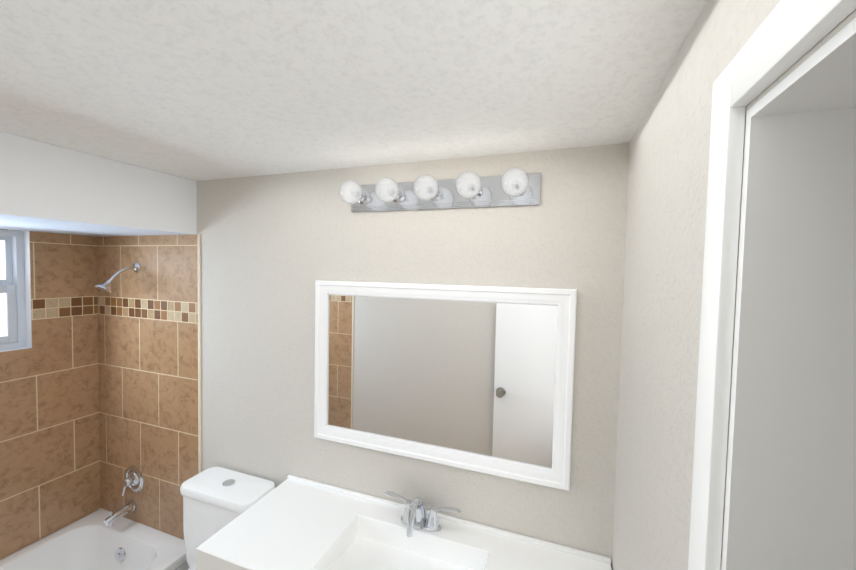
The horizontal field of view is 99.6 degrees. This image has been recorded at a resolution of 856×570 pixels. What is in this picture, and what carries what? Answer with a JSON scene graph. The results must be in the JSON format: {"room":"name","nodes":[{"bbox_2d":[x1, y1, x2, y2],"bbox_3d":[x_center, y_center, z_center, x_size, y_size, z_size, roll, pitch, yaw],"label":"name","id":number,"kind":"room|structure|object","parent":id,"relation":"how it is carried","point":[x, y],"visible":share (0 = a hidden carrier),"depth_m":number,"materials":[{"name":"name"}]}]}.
{"room":"bathroom","nodes":[
{"label":"bathroom","id":0,"kind":"room"},
{"bbox_2d":[0,229,100,559],"bbox_3d":[-2.358,0.595,1.522,0.200,2.288,1.524,2,2,20],"label":"wall","id":1,"kind":"structure","parent":0,"point":[27,290],"depth_m":1.91,"materials":[{"name":"paint"}]},
{"bbox_2d":[0,230,25,349],"bbox_3d":[-2.332,0.036,1.503,0.075,0.615,0.916,2,2,20],"label":"window","id":2,"kind":"structure","parent":1,"relation":"in","point":[12,305],"depth_m":1.89,"materials":[{"name":"white plastic"}]},
{"bbox_2d":[0,231,100,559],"bbox_3d":[-2.260,0.566,1.486,0.006,1.668,1.512,2,2,20],"label":"wall tile","id":3,"kind":"structure","parent":1,"relation":"attached to","point":[49,440],"depth_m":2.00,"materials":[{"name":"brown tile"}]},
{"bbox_2d":[0,0,706,180],"bbox_3d":[-0.541,-0.534,0.830,4.011,0.100,1.764,2,2,20],"label":"ceiling","id":4,"kind":"structure","parent":0,"point":[197,90],"depth_m":0.83,"materials":[{"name":"paint"}]},
{"bbox_2d":[0,131,196,235],"bbox_3d":[-1.854,-0.392,1.308,0.827,0.276,1.524,2,2,20],"label":"soffit beam","id":5,"kind":"structure","parent":4,"relation":"attached to","point":[47,188],"depth_m":1.48,"materials":[{"name":"paint"}]},
{"bbox_2d":[101,143,629,566],"bbox_3d":[-0.287,0.633,1.650,4.011,2.288,0.120,2,2,20],"label":"wall","id":6,"kind":"structure","parent":0,"point":[274,247],"depth_m":1.51,"materials":[{"name":"paint"}]},
{"bbox_2d":[96,234,197,539],"bbox_3d":[-1.611,0.556,2.058,0.839,1.668,0.006,2,2,20],"label":"wall tile","id":7,"kind":"structure","parent":6,"relation":"attached to","point":[148,359],"depth_m":2.04,"materials":[{"name":"brown tile"}]},
{"bbox_2d":[94,262,139,293],"bbox_3d":[-1.686,-0.040,1.959,0.078,0.175,0.196,2,2,20],"label":"shower head","id":8,"kind":"object","parent":7,"relation":"attached to","point":[104,287],"visible":1,"depth_m":1.92},
{"bbox_2d":[103,500,136,526],"bbox_3d":[-1.754,1.297,2.055,0.060,0.079,0.142,2,2,20],"label":"tub spout","id":9,"kind":"object","parent":7,"relation":"attached to","point":[131,505],"visible":0.98,"depth_m":2.04,"materials":[{"name":"silver metal"}]},
{"bbox_2d":[122,465,143,495],"bbox_3d":[-1.721,1.131,2.084,0.159,0.159,0.056,2,2,20],"label":"tub valve","id":10,"kind":"object","parent":7,"relation":"attached to","point":[133,480],"visible":1,"depth_m":2.09,"materials":[{"name":"silver metal"}]},
{"bbox_2d":[197,234,201,473],"bbox_3d":[-1.212,0.742,1.920,0.018,2.011,0.007,2,2,20],"label":"trim","id":11,"kind":"structure","parent":6,"relation":"attached to","point":[199,360],"depth_m":1.90,"materials":[{"name":"beige"}]},
{"bbox_2d":[339,168,540,211],"bbox_3d":[0.009,-0.356,1.353,0.780,0.112,0.175,2,2,20],"label":"sconce","id":12,"kind":"object","parent":6,"relation":"attached to","point":[507,188],"visible":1,"depth_m":1.35,"materials":[{"name":"silver metal"}]},
{"bbox_2d":[314,280,576,490],"bbox_3d":[0.001,0.355,1.460,1.087,0.717,0.024,2,2,20],"label":"mirror","id":13,"kind":"object","parent":6,"relation":"attached to","point":[476,378],"visible":1,"depth_m":1.43,"materials":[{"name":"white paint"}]},
{"bbox_2d":[612,0,855,569],"bbox_3d":[0.446,0.694,0.513,0.120,2.288,1.524,2,2,20],"label":"wall","id":14,"kind":"structure","parent":0,"point":[669,145],"depth_m":0.72,"materials":[{"name":"paint"}]},
{"bbox_2d":[688,0,855,569],"bbox_3d":[0.306,0.792,0.161,0.138,2.115,0.760,2,2,20],"label":"door frame","id":15,"kind":"structure","parent":14,"relation":"attached to","point":[790,500],"depth_m":0.42,"materials":[{"name":"white paint"}]},
{"bbox_3d":[-0.590,1.851,0.925,4.011,0.100,1.764,2,2,20],"label":"floor","id":16,"kind":"structure","parent":0,"visible":0},
{"bbox_2d":[0,509,188,569],"bbox_3d":[-1.892,1.585,1.386,0.820,0.341,1.523,2,2,20],"label":"bathtub","id":17,"kind":"object","parent":16,"relation":"on","point":[92,541],"visible":0.9,"depth_m":2.00,"materials":[{"name":"white ceramic"}]},
{"bbox_2d":[180,467,274,569],"bbox_3d":[-1.047,1.355,1.468,0.432,0.828,0.746,2,2,20],"label":"toilet","id":18,"kind":"object","parent":16,"relation":"on","point":[216,499],"visible":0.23,"depth_m":1.67,"materials":[{"name":"white ceramic"}]},
{"bbox_2d":[196,475,611,569],"bbox_3d":[-0.105,1.301,1.272,1.382,0.992,0.507,2,2,20],"label":"bathroom vanity","id":19,"kind":"object","parent":16,"relation":"on","point":[292,522],"visible":1,"depth_m":1.36,"materials":[{"name":"white ceramic"}]},
{"bbox_2d":[384,490,461,537],"bbox_3d":[-0.043,0.873,1.376,0.318,0.142,0.158,2,2,20],"label":"faucet","id":20,"kind":"object","parent":19,"relation":"on","point":[412,521],"depth_m":1.40,"materials":[{"name":"silver metal"}]}
]}

